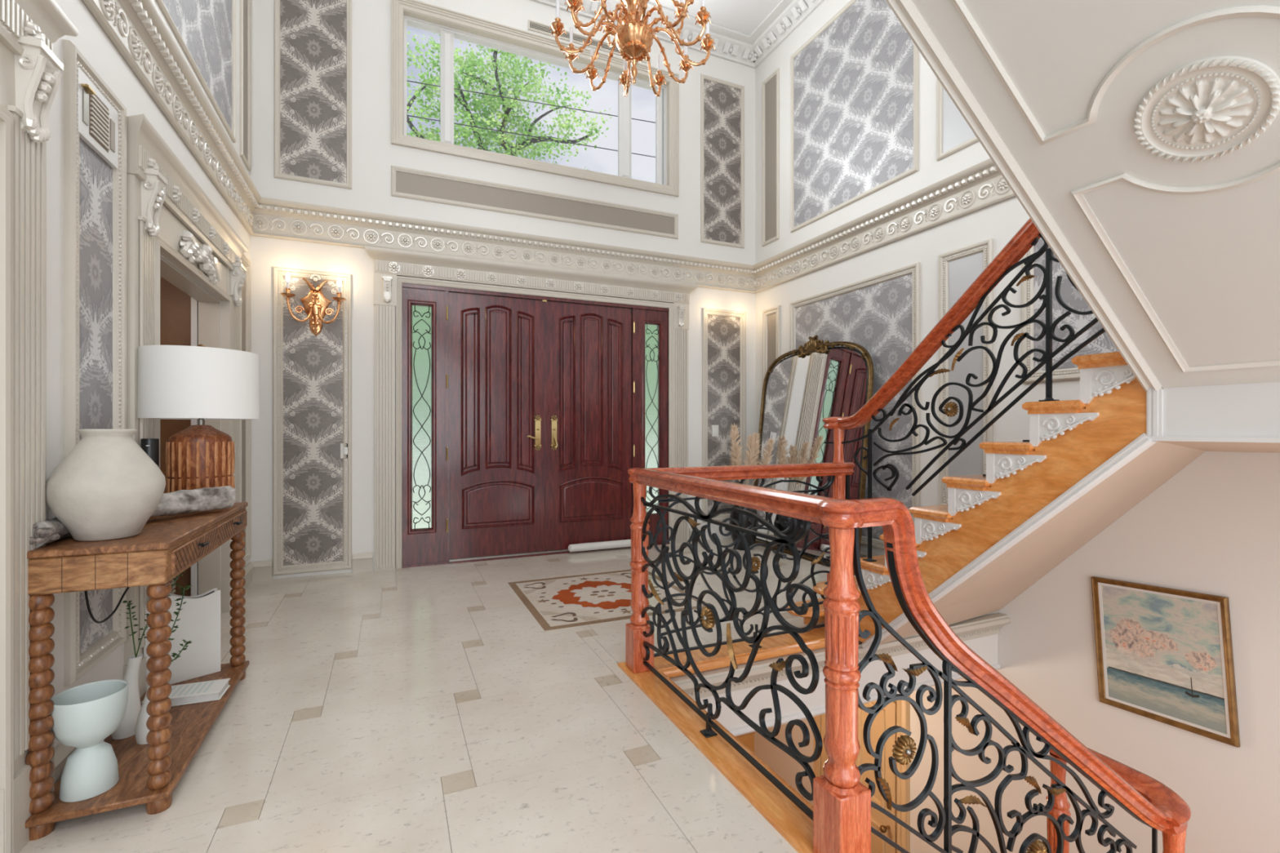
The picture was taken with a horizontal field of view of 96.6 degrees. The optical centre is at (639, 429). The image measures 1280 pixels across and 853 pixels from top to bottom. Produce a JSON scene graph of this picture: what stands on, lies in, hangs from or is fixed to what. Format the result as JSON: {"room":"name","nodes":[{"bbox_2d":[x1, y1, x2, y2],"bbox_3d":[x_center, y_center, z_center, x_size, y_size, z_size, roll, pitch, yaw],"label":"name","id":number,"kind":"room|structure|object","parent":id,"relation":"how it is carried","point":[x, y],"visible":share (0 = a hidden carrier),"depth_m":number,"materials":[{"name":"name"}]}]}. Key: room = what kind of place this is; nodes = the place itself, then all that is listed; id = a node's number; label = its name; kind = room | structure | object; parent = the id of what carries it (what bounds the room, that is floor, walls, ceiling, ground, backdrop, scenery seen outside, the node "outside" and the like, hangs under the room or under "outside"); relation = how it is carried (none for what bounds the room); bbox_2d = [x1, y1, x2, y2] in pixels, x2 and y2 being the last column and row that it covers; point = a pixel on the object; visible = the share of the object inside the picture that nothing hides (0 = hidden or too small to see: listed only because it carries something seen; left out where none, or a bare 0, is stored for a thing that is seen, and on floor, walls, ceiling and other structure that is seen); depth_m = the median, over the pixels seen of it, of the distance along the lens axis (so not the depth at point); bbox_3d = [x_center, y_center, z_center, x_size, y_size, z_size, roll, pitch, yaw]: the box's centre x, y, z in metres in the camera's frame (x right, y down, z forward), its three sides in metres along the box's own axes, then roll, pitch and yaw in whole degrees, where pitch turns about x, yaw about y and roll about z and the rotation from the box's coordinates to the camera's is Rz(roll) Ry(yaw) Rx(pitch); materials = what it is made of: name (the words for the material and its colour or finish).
{"room":"house entrance hall","nodes":[
{"label":"house entrance hall","id":0,"kind":"room"},
{"bbox_2d":[46,0,250,747],"bbox_3d":[-2.119,-1.450,2.166,0.120,5.900,5.270,0,0,-24],"label":"wall","id":1,"kind":"structure","parent":0,"point":[92,42],"depth_m":1.99,"materials":[{"name":"white paint"}]},
{"bbox_2d":[0,0,78,852],"bbox_3d":[-1.554,-0.048,1.082,0.162,2.495,1.627,0,0,-24],"label":"pilaster","id":2,"kind":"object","parent":1,"relation":"in","point":[30,78],"depth_m":1.63,"materials":[{"name":"beige paint"}]},
{"bbox_2d":[54,743,75,783],"bbox_3d":[-1.994,1.124,2.068,0.024,0.152,0.650,0,0,-24],"label":"baseboard","id":3,"kind":"structure","parent":1,"relation":"attached to","point":[62,752],"depth_m":1.88,"materials":[{"name":"beige paint"}]},
{"bbox_2d":[63,39,126,686],"bbox_3d":[-2.025,-0.225,2.134,0.026,2.190,0.435,0,0,-24],"label":"panel","id":4,"kind":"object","parent":1,"relation":"attached to","point":[95,193],"depth_m":2.10,"materials":[{"name":"beige paint"}]},
{"bbox_2d":[76,66,118,168],"bbox_3d":[-2.010,-1.147,2.125,0.037,0.225,0.316,0,0,-24],"label":"air vent","id":5,"kind":"object","parent":1,"relation":"attached to","point":[97,120],"visible":0.98,"depth_m":2.10,"materials":[{"name":"white paint"}]},
{"bbox_2d":[82,0,261,234],"bbox_3d":[-2.042,-1.680,2.253,0.086,0.287,4.968,0,0,-24],"label":"trim","id":6,"kind":"structure","parent":1,"relation":"attached to","point":[137,28],"depth_m":2.83,"materials":[{"name":"beige paint"}]},
{"bbox_2d":[123,113,248,697],"bbox_3d":[-2.505,-0.048,3.176,0.229,2.495,1.907,0,0,-24],"label":"door frame","id":7,"kind":"structure","parent":1,"relation":"in","point":[169,215],"depth_m":2.76,"materials":[{"name":"beige paint"}]},
{"bbox_2d":[155,0,235,142],"bbox_3d":[-2.328,-2.925,2.818,0.020,1.810,2.632,0,0,-24],"label":"panel","id":8,"kind":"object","parent":1,"relation":"attached to","point":[205,30],"depth_m":3.53,"materials":[{"name":"beige paint"}]},
{"bbox_2d":[238,253,251,561],"bbox_3d":[-2.964,-0.155,4.274,0.026,2.310,0.330,0,0,-24],"label":"trim","id":9,"kind":"structure","parent":1,"relation":"attached to","point":[245,308],"depth_m":4.36,"materials":[{"name":"beige paint"}]},
{"bbox_2d":[240,0,251,171],"bbox_3d":[-2.991,-2.925,4.328,0.020,1.810,0.290,0,0,-24],"label":"trim","id":10,"kind":"structure","parent":1,"relation":"attached to","point":[245,5],"depth_m":4.37,"materials":[{"name":"beige paint"}]},
{"bbox_2d":[242,562,253,589],"bbox_3d":[-2.959,1.124,4.265,0.024,0.152,0.550,0,0,-24],"label":"baseboard","id":11,"kind":"structure","parent":1,"relation":"attached to","point":[248,569],"depth_m":4.38,"materials":[{"name":"beige paint"}]},
{"bbox_2d":[160,275,198,596],"bbox_3d":[-2.873,0.050,2.998,0.589,2.300,1.440,0,0,-24],"label":"door","id":12,"kind":"structure","parent":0,"point":[179,312],"depth_m":3.67,"materials":[{"name":"brown wood"}]},
{"bbox_2d":[19,537,855,852],"bbox_3d":[0.036,1.349,2.195,5.730,0.303,6.790,0,0,-24],"label":"floor","id":13,"kind":"structure","parent":0,"point":[488,706],"depth_m":2.25,"materials":[{"name":"beige tile"}]},
{"bbox_2d":[25,502,248,840],"bbox_3d":[-1.839,0.777,2.218,0.386,0.845,1.110,0,0,-24],"label":"console table","id":14,"kind":"object","parent":13,"relation":"on","point":[166,546],"visible":0.95,"depth_m":1.78,"materials":[{"name":"brown wood"}]},
{"bbox_2d":[49,680,128,802],"bbox_3d":[-1.728,0.977,1.792,0.180,0.304,0.180,0,0,-24],"label":"pedestal bowl","id":15,"kind":"object","parent":14,"relation":"on","point":[85,715],"visible":0.97,"depth_m":1.75,"materials":[{"name":"grey ceramic"}]},
{"bbox_2d":[44,429,165,541],"bbox_3d":[-1.752,0.176,1.875,0.296,0.355,0.296,0,0,-24],"label":"vase","id":16,"kind":"object","parent":14,"relation":"on","point":[107,487],"visible":1,"depth_m":1.80,"materials":[{"name":"white ceramic"}]},
{"bbox_2d":[84,586,129,623],"bbox_3d":[-1.999,0.609,2.147,0.018,0.219,0.309,0,0,-15],"label":"cable","id":17,"kind":"object","parent":14,"relation":"hanging from","point":[94,620],"visible":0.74,"depth_m":2.10,"materials":[{"name":"black plastic"}]},
{"bbox_2d":[111,653,142,739],"bbox_3d":[-1.906,0.992,2.117,0.086,0.275,0.093,0,0,-24],"label":"bud vase","id":18,"kind":"object","parent":14,"relation":"on","point":[126,729],"visible":0.73,"depth_m":2.11,"materials":[{"name":"white ceramic"}]},
{"bbox_2d":[29,485,235,547],"bbox_3d":[-1.848,0.299,2.074,0.195,0.113,0.852,0,0,-1],"label":"driftwood log","id":19,"kind":"object","parent":14,"relation":"on","point":[205,499],"visible":0.61,"depth_m":2.26,"materials":[{"name":"grey wood"}]},
{"bbox_2d":[25,660,248,828],"bbox_3d":[-1.850,1.141,2.213,0.352,0.022,1.110,0,0,-24],"label":"shelf","id":20,"kind":"object","parent":14,"relation":"attached to","point":[190,724],"depth_m":1.94,"materials":[{"name":"brown wood"}]},
{"bbox_2d":[135,684,150,744],"bbox_3d":[-1.786,1.012,2.080,0.082,0.235,0.082,0,0,44],"label":"bud vase","id":21,"kind":"object","parent":14,"relation":"on","point":[141,730],"visible":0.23,"depth_m":2.04,"materials":[{"name":"white ceramic"}]},
{"bbox_2d":[121,571,191,662],"bbox_3d":[-1.837,0.725,2.189,0.192,0.354,0.203,0,0,36],"label":"trailing vine","id":22,"kind":"object","parent":21,"relation":"in","point":[129,603],"visible":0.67,"depth_m":2.19,"materials":[{"name":"green plant"}]},
{"bbox_2d":[140,438,159,467],"bbox_3d":[-2.058,0.197,2.394,0.060,0.315,0.062,0,0,-24],"label":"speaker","id":23,"kind":"object","parent":14,"relation":"on","point":[150,446],"visible":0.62,"depth_m":2.38},
{"bbox_2d":[142,587,220,691],"bbox_3d":[-2.067,0.933,2.576,0.055,0.393,0.274,0,0,40],"label":"vase","id":24,"kind":"object","parent":14,"relation":"on","point":[199,623],"visible":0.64,"depth_m":2.59,"materials":[{"name":"white ceramic"}]},
{"bbox_2d":[141,678,230,706],"bbox_3d":[-1.902,1.112,2.398,0.265,0.035,0.140,0,0,-21],"label":"book","id":25,"kind":"object","parent":14,"relation":"on","point":[209,691],"visible":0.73,"depth_m":2.38,"materials":[{"name":"paper"}]},
{"bbox_2d":[137,344,259,493],"bbox_3d":[-1.988,-0.016,2.584,0.442,0.740,0.442,0,0,-24],"label":"table lamp","id":26,"kind":"object","parent":14,"relation":"on","point":[201,383],"visible":0.84,"depth_m":2.47,"materials":[{"name":"white fabric"}]},
{"bbox_2d":[568,539,631,551],"bbox_3d":[-0.334,1.145,5.636,0.780,0.076,0.076,0,0,-24],"label":"stopper","id":27,"kind":"object","parent":13,"relation":"on","point":[624,543],"visible":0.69,"depth_m":5.58,"materials":[{"name":"white fabric"}]},
{"bbox_2d":[590,593,614,597],"bbox_3d":[-0.275,1.198,4.105,0.177,0.001,0.085,0,0,6],"label":"flower","id":28,"kind":"object","parent":13,"relation":"on","point":[592,595],"depth_m":4.11,"materials":[{"name":"brown stone"}]},
{"bbox_2d":[591,590,616,593],"bbox_3d":[-0.263,1.198,4.210,0.177,0.001,0.085,0,0,6],"label":"flower","id":29,"kind":"object","parent":13,"relation":"on","point":[593,591],"depth_m":4.20,"materials":[{"name":"grey stone"}]},
{"bbox_2d":[728,504,757,550],"bbox_3d":[1.043,0.919,5.733,0.290,0.560,0.290,0,0,-24],"label":"floor vase","id":30,"kind":"object","parent":13,"relation":"on","point":[745,522],"visible":0.2,"depth_m":5.63,"materials":[{"name":"black"}]},
{"bbox_2d":[728,423,775,484],"bbox_3d":[1.097,0.340,5.773,0.568,0.822,0.343,0,0,-24],"label":"pampas grass","id":31,"kind":"object","parent":30,"relation":"in","point":[753,442],"depth_m":5.67,"materials":[{"name":"beige plant"}]},
{"bbox_2d":[754,334,873,575],"bbox_3d":[1.572,0.153,5.416,0.248,2.099,1.527,0,0,-24],"label":"leaning mirror","id":32,"kind":"object","parent":13,"relation":"on","point":[804,388],"visible":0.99,"depth_m":5.34,"materials":[{"name":"gold metal"}]},
{"bbox_2d":[786,351,1279,650],"bbox_3d":[2.159,0.350,2.481,1.609,1.769,3.008,0,0,-24],"label":"staircase","id":33,"kind":"structure","parent":13,"relation":"on","point":[1085,463],"depth_m":2.41,"materials":[{"name":"brown wood"}]},
{"bbox_2d":[822,217,1105,581],"bbox_3d":[1.447,-0.053,2.732,0.148,2.240,1.645,0,0,-22],"label":"balustrade","id":34,"kind":"object","parent":33,"relation":"on","point":[1007,260],"visible":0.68,"depth_m":2.62,"materials":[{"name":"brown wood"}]},
{"bbox_2d":[942,401,959,417],"bbox_3d":[1.476,-0.095,2.707,0.028,0.073,0.073,0,0,-24],"label":"flower","id":35,"kind":"object","parent":34,"relation":"on","point":[951,408],"depth_m":2.70,"materials":[{"name":"gold metal"}]},
{"bbox_2d":[885,0,1279,391],"bbox_3d":[0.525,-1.622,0.790,3.586,2.995,1.225,0,0,-24],"label":"ceiling","id":36,"kind":"structure","parent":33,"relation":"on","point":[1140,140],"depth_m":1.49,"materials":[{"name":"white paint"}]},
{"bbox_2d":[250,0,755,753],"bbox_3d":[-0.930,-0.050,5.577,5.180,8.700,0.220,0,0,-24],"label":"wall","id":37,"kind":"structure","parent":0,"point":[373,153],"depth_m":4.90,"materials":[{"name":"white paint"}]},
{"bbox_2d":[249,560,272,581],"bbox_3d":[-3.009,1.124,4.529,0.149,0.152,0.024,0,0,-24],"label":"baseboard","id":38,"kind":"structure","parent":37,"relation":"attached to","point":[261,570],"depth_m":4.53,"materials":[{"name":"beige paint"}]},
{"bbox_2d":[272,266,351,575],"bbox_3d":[-2.678,-0.065,4.675,0.566,2.470,0.026,0,0,-24],"label":"wallpaper panel","id":39,"kind":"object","parent":37,"relation":"attached to","point":[312,375],"depth_m":4.67,"materials":[{"name":"beige paint"}]},
{"bbox_2d":[274,0,351,189],"bbox_3d":[-2.676,-2.925,4.679,0.558,1.810,0.020,0,0,-24],"label":"panel","id":40,"kind":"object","parent":37,"relation":"attached to","point":[313,38],"depth_m":4.68,"materials":[{"name":"beige paint"}]},
{"bbox_2d":[280,272,346,336],"bbox_3d":[-2.629,-1.019,4.607,0.464,0.508,0.182,0,0,-24],"label":"wall sconce","id":41,"kind":"object","parent":37,"relation":"attached to","point":[316,305],"visible":1,"depth_m":4.65,"materials":[{"name":"gold metal"}]},
{"bbox_2d":[340,443,347,458],"bbox_3d":[-2.462,0.180,4.773,0.080,0.124,0.016,0,0,-24],"label":"switch plate","id":42,"kind":"object","parent":37,"relation":"attached to","point":[343,450],"visible":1,"depth_m":4.76,"materials":[{"name":"white plastic"}]},
{"bbox_2d":[352,552,373,572],"bbox_3d":[-2.344,1.124,4.821,0.156,0.152,0.024,0,0,-24],"label":"baseboard","id":43,"kind":"structure","parent":37,"relation":"attached to","point":[363,562],"depth_m":4.82,"materials":[{"name":"beige paint"}]},
{"bbox_2d":[249,196,755,293],"bbox_3d":[-0.872,-1.679,5.433,4.785,0.287,0.086,0,0,-24],"label":"trim","id":44,"kind":"structure","parent":37,"relation":"attached to","point":[273,218],"depth_m":5.19,"materials":[{"name":"beige paint"}]},
{"bbox_2d":[364,245,697,570],"bbox_3d":[-0.866,-0.165,5.446,3.168,2.730,0.150,0,0,-24],"label":"trim","id":45,"kind":"structure","parent":37,"relation":"attached to","point":[389,264],"depth_m":5.09,"materials":[{"name":"beige paint"}]},
{"bbox_2d":[391,164,678,239],"bbox_3d":[-0.870,-2.145,5.472,2.782,0.260,0.020,0,0,-24],"label":"trim","id":46,"kind":"structure","parent":37,"relation":"attached to","point":[406,183],"depth_m":5.39,"materials":[{"name":"beige paint"}]},
{"bbox_2d":[391,0,679,196],"bbox_3d":[-0.907,-3.103,5.556,2.782,1.283,0.236,0,0,-24],"label":"window","id":47,"kind":"structure","parent":37,"relation":"in","point":[450,24],"depth_m":5.34,"materials":[{"name":"beige paint"}]},
{"bbox_2d":[401,283,669,568],"bbox_3d":[-0.899,-0.030,5.508,2.587,2.480,0.151,0,0,-24],"label":"door","id":48,"kind":"structure","parent":37,"relation":"in","point":[526,419],"depth_m":5.40,"materials":[{"name":"brown wood"}]},
{"bbox_2d":[528,19,647,63],"bbox_3d":[-0.485,-3.830,5.644,1.250,0.090,0.014,0,0,-24],"label":"air vent","id":49,"kind":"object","parent":37,"relation":"attached to","point":[538,27],"depth_m":5.57,"materials":[{"name":"beige paint"}]},
{"bbox_2d":[532,0,756,68],"bbox_3d":[-0.840,-4.147,5.359,4.783,0.153,0.248,0,0,-24],"label":"trim","id":50,"kind":"structure","parent":37,"relation":"attached to","point":[731,45],"depth_m":5.99,"materials":[{"name":"white paint"}]},
{"bbox_2d":[688,526,702,542],"bbox_3d":[0.601,1.124,6.113,0.155,0.152,0.024,0,0,-24],"label":"baseboard","id":51,"kind":"structure","parent":37,"relation":"attached to","point":[698,527],"depth_m":6.09,"materials":[{"name":"beige paint"}]},
{"bbox_2d":[711,425,718,436],"bbox_3d":[0.821,0.015,6.214,0.080,0.124,0.016,0,0,-24],"label":"switch plate","id":52,"kind":"object","parent":37,"relation":"attached to","point":[714,428],"visible":1,"depth_m":6.21,"materials":[{"name":"white plastic"}]},
{"bbox_2d":[700,73,744,248],"bbox_3d":[0.910,-2.925,6.253,0.555,1.810,0.020,0,0,-24],"label":"trim","id":53,"kind":"structure","parent":37,"relation":"attached to","point":[722,101],"depth_m":6.26,"materials":[{"name":"grey fabric"}]},
{"bbox_2d":[702,307,746,522],"bbox_3d":[0.928,-0.155,6.258,0.557,2.310,0.026,0,0,-24],"label":"trim","id":54,"kind":"structure","parent":37,"relation":"attached to","point":[723,331],"depth_m":6.26,"materials":[{"name":"beige paint"}]},
{"bbox_2d":[648,0,781,35],"bbox_3d":[0.551,-4.320,2.202,5.180,0.200,7.590,0,0,-24],"label":"ceiling","id":55,"kind":"structure","parent":0,"point":[744,16],"depth_m":5.75,"materials":[{"name":"white paint"}]},
{"bbox_2d":[549,0,715,97],"bbox_3d":[-0.037,-3.198,3.566,1.045,2.076,0.979,0,0,43],"label":"chandelier","id":56,"kind":"object","parent":55,"relation":"hanging from","point":[633,37],"visible":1,"depth_m":3.54,"materials":[{"name":"gold metal"}]},
{"bbox_2d":[555,0,559,17],"bbox_3d":[-0.504,-2.568,3.495,0.023,0.114,0.022,0,0,-24],"label":"candle","id":57,"kind":"object","parent":56,"relation":"on","point":[557,1],"depth_m":3.49,"materials":[{"name":"white wax"}]},
{"bbox_2d":[569,26,573,43],"bbox_3d":[-0.449,-2.568,3.728,0.023,0.114,0.022,0,0,-24],"label":"candle","id":58,"kind":"object","parent":56,"relation":"on","point":[571,28],"depth_m":3.72,"materials":[{"name":"white wax"}]},
{"bbox_2d":[590,48,593,62],"bbox_3d":[-0.332,-2.568,3.936,0.023,0.114,0.022,0,0,-24],"label":"candle","id":59,"kind":"object","parent":56,"relation":"on","point":[591,49],"depth_m":3.93,"materials":[{"name":"white wax"}]},
{"bbox_2d":[607,1,610,16],"bbox_3d":[-0.211,-2.843,3.875,0.023,0.114,0.022,0,0,-24],"label":"candle","id":60,"kind":"object","parent":56,"relation":"on","point":[608,2],"depth_m":3.87,"materials":[{"name":"white wax"}]},
{"bbox_2d":[623,58,626,70],"bbox_3d":[-0.103,-2.568,4.004,0.023,0.114,0.022,0,0,-24],"label":"candle","id":61,"kind":"object","parent":56,"relation":"on","point":[624,61],"depth_m":3.99,"materials":[{"name":"white wax"}]},
{"bbox_2d":[648,8,651,23],"bbox_3d":[0.066,-2.843,3.936,0.023,0.114,0.022,0,0,-24],"label":"candle","id":62,"kind":"object","parent":56,"relation":"on","point":[649,18],"depth_m":3.93,"materials":[{"name":"white wax"}]},
{"bbox_2d":[657,54,661,70],"bbox_3d":[0.136,-2.568,4.006,0.023,0.114,0.022,0,0,-24],"label":"candle","id":63,"kind":"object","parent":56,"relation":"on","point":[659,55],"depth_m":4.00,"materials":[{"name":"white wax"}]},
{"bbox_2d":[684,38,687,54],"bbox_3d":[0.310,-2.568,3.843,0.023,0.114,0.022,0,0,-24],"label":"candle","id":64,"kind":"object","parent":56,"relation":"on","point":[685,40],"depth_m":3.83,"materials":[{"name":"white wax"}]},
{"bbox_2d":[701,0,705,6],"bbox_3d":[0.376,-2.568,3.404,0.023,0.114,0.022,0,0,-24],"label":"candle","id":65,"kind":"object","parent":56,"relation":"on","point":[703,2],"depth_m":3.39,"materials":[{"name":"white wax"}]},
{"bbox_2d":[706,17,709,33],"bbox_3d":[0.431,-2.568,3.637,0.023,0.114,0.022,0,0,-24],"label":"candle","id":66,"kind":"object","parent":56,"relation":"on","point":[708,24],"depth_m":3.63,"materials":[{"name":"white wax"}]},
{"bbox_2d":[693,611,998,729],"bbox_3d":[2.019,1.425,1.542,2.618,0.390,4.000,0,0,-24],"label":"wall","id":67,"kind":"structure","parent":0,"point":[986,647],"depth_m":3.25,"materials":[{"name":"white paint"}]},
{"bbox_2d":[617,626,825,852],"bbox_3d":[1.350,1.219,1.303,1.400,0.062,4.100,0,0,-24],"label":"trim","id":68,"kind":"structure","parent":67,"relation":"attached to","point":[788,820],"depth_m":2.24,"materials":[{"name":"brown wood"}]},
{"bbox_2d":[625,467,871,852],"bbox_3d":[0.279,0.691,2.209,0.136,0.994,1.520,0,0,-24],"label":"balustrade","id":69,"kind":"object","parent":68,"relation":"on","point":[841,815],"visible":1,"depth_m":1.81,"materials":[{"name":"brown wood"}]},
{"bbox_2d":[700,606,715,629],"bbox_3d":[0.266,0.737,2.231,0.028,0.088,0.088,0,0,-24],"label":"flower","id":70,"kind":"object","parent":69,"relation":"on","point":[707,613],"depth_m":2.21,"materials":[{"name":"gold metal"}]},
{"bbox_2d":[645,462,854,657],"bbox_3d":[0.638,0.698,3.120,1.357,1.005,0.078,0,0,-24],"label":"balustrade","id":71,"kind":"object","parent":68,"relation":"on","point":[762,472],"visible":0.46,"depth_m":3.10,"materials":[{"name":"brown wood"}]},
{"bbox_2d":[751,556,760,572],"bbox_3d":[0.624,0.737,3.113,0.084,0.088,0.028,0,0,-24],"label":"flower","id":72,"kind":"object","parent":71,"relation":"on","point":[756,562],"depth_m":3.10,"materials":[{"name":"gold metal"}]},
{"bbox_2d":[670,612,1010,699],"bbox_3d":[1.265,1.310,3.310,2.578,0.140,0.085,0,0,-24],"label":"trim","id":73,"kind":"structure","parent":67,"relation":"attached to","point":[988,624],"depth_m":3.15,"materials":[{"name":"beige paint"}]},
{"bbox_2d":[728,662,1000,736],"bbox_3d":[1.252,1.602,3.340,2.578,0.036,0.020,0,0,-24],"label":"trim","id":74,"kind":"structure","parent":67,"relation":"attached to","point":[770,723],"depth_m":3.21,"materials":[{"name":"white paint"}]},
{"bbox_2d":[754,0,1279,852],"bbox_3d":[2.554,-0.050,3.835,0.200,8.700,6.170,0,0,-24],"label":"wall","id":75,"kind":"structure","parent":0,"point":[1213,527],"depth_m":3.44,"materials":[{"name":"white paint"}]},
{"bbox_2d":[762,67,779,246],"bbox_3d":[1.409,-2.925,6.169,0.020,1.810,0.288,0,0,-24],"label":"trim","id":76,"kind":"structure","parent":75,"relation":"attached to","point":[771,86],"depth_m":6.17,"materials":[{"name":"beige paint"}]},
{"bbox_2d":[762,305,780,426],"bbox_3d":[1.414,-0.155,6.151,0.026,2.310,0.299,0,0,-24],"label":"trim","id":77,"kind":"structure","parent":75,"relation":"attached to","point":[771,316],"depth_m":6.17,"materials":[{"name":"beige paint"}]},
{"bbox_2d":[749,0,824,66],"bbox_3d":[2.368,-4.149,3.697,0.248,0.153,5.867,0,0,-24],"label":"trim","id":78,"kind":"structure","parent":75,"relation":"attached to","point":[787,15],"depth_m":5.86,"materials":[{"name":"white paint"}]},
{"bbox_2d":[790,0,918,232],"bbox_3d":[1.856,-2.925,5.152,0.020,1.810,1.536,0,0,-24],"label":"wallpaper panel","id":79,"kind":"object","parent":75,"relation":"attached to","point":[854,83],"depth_m":5.09,"materials":[{"name":"beige paint"}]},
{"bbox_2d":[790,262,919,549],"bbox_3d":[1.856,-0.150,5.143,0.026,2.300,1.552,0,0,-24],"label":"trim","id":80,"kind":"structure","parent":75,"relation":"attached to","point":[880,313],"depth_m":4.79,"materials":[{"name":"beige paint"}]},
{"bbox_2d":[813,695,910,852],"bbox_3d":[1.866,3.175,5.002,0.122,2.150,1.100,0,0,-24],"label":"door","id":81,"kind":"structure","parent":75,"relation":"in","point":[897,713],"depth_m":4.71,"materials":[{"name":"brown paint"}]},
{"bbox_2d":[859,549,883,557],"bbox_3d":[1.816,1.124,5.231,0.024,0.152,2.620,0,0,-24],"label":"baseboard","id":82,"kind":"structure","parent":75,"relation":"attached to","point":[864,553],"depth_m":4.92,"materials":[{"name":"beige paint"}]},
{"bbox_2d":[753,158,1015,293],"bbox_3d":[2.116,-1.680,4.472,0.086,0.287,4.248,0,0,-24],"label":"trim","id":83,"kind":"structure","parent":75,"relation":"attached to","point":[981,185],"depth_m":4.62,"materials":[{"name":"beige paint"}]},
{"bbox_2d":[937,78,978,160],"bbox_3d":[2.521,-2.925,3.635,0.020,1.810,1.430,0,0,-24],"label":"trim","id":84,"kind":"structure","parent":75,"relation":"attached to","point":[954,134],"depth_m":4.20,"materials":[{"name":"beige paint"}]},
{"bbox_2d":[938,238,993,505],"bbox_3d":[2.322,-0.362,4.083,0.026,1.885,0.410,0,0,-24],"label":"trim","id":85,"kind":"structure","parent":75,"relation":"attached to","point":[958,268],"depth_m":4.09,"materials":[{"name":"beige paint"}]},
{"bbox_2d":[1021,237,1119,383],"bbox_3d":[2.726,-0.802,3.163,0.026,1.005,1.200,0,0,-24],"label":"trim","id":86,"kind":"structure","parent":75,"relation":"attached to","point":[1070,295],"depth_m":3.52,"materials":[{"name":"beige paint"}]},
{"bbox_2d":[1090,576,1239,747],"bbox_3d":[2.771,1.200,3.048,0.028,0.748,0.631,0,0,-24],"label":"painting","id":87,"kind":"object","parent":75,"relation":"attached to","point":[1165,655],"visible":1,"depth_m":3.01,"materials":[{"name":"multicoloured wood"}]},
{"bbox_3d":[1.966,1.970,1.737,2.559,1.460,1.400,0,0,-24],"label":"staircase","id":88,"kind":"structure","parent":75,"relation":"attached to","visible":0},
{"bbox_2d":[850,497,1191,852],"bbox_3d":[1.302,1.357,2.083,1.738,2.327,0.533,0,0,-25],"label":"balustrade","id":89,"kind":"object","parent":88,"relation":"on","point":[1151,802],"visible":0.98,"depth_m":1.74,"materials":[{"name":"brown wood"}]},
{"bbox_2d":[892,734,916,764],"bbox_3d":[0.763,0.925,1.645,0.082,0.082,0.028,0,0,-24],"label":"flower","id":90,"kind":"object","parent":89,"relation":"on","point":[904,749],"depth_m":1.63,"materials":[{"name":"gold metal"}]},
{"bbox_2d":[1026,840,1047,852],"bbox_3d":[1.311,1.402,1.886,0.082,0.082,0.028,0,0,-24],"label":"flower","id":91,"kind":"object","parent":89,"relation":"on","point":[1034,846],"depth_m":1.88,"materials":[{"name":"gold metal"}]},
{"label":"outside","id":92,"kind":"structure","parent":0,"visible":0},
{"bbox_3d":[-7.332,1.385,21.676,28.000,0.130,34.410,0,0,-24],"label":"floor","id":93,"kind":"structure","parent":92,"visible":0},
{"bbox_2d":[406,31,611,169],"bbox_3d":[-3.459,-3.936,12.548,5.562,10.518,3.614,0,0,-32],"label":"tree","id":94,"kind":"object","parent":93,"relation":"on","point":[516,148],"visible":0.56,"depth_m":12.51,"materials":[{"name":"green plant"}]},
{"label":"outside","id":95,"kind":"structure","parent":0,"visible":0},
{"bbox_2d":[406,80,655,123],"bbox_3d":[-0.871,-5.416,9.447,18.001,0.984,0.015,0,0,-24],"label":"power line","id":96,"kind":"object","parent":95,"point":[406,80],"visible":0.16,"depth_m":9.05,"materials":[{"name":"black"}]},
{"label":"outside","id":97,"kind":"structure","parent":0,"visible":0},
{"bbox_2d":[406,115,655,157],"bbox_3d":[-0.871,-4.856,9.447,18.001,0.864,0.015,0,0,-24],"label":"power line","id":98,"kind":"object","parent":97,"point":[406,115],"visible":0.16,"depth_m":9.03,"materials":[{"name":"black"}]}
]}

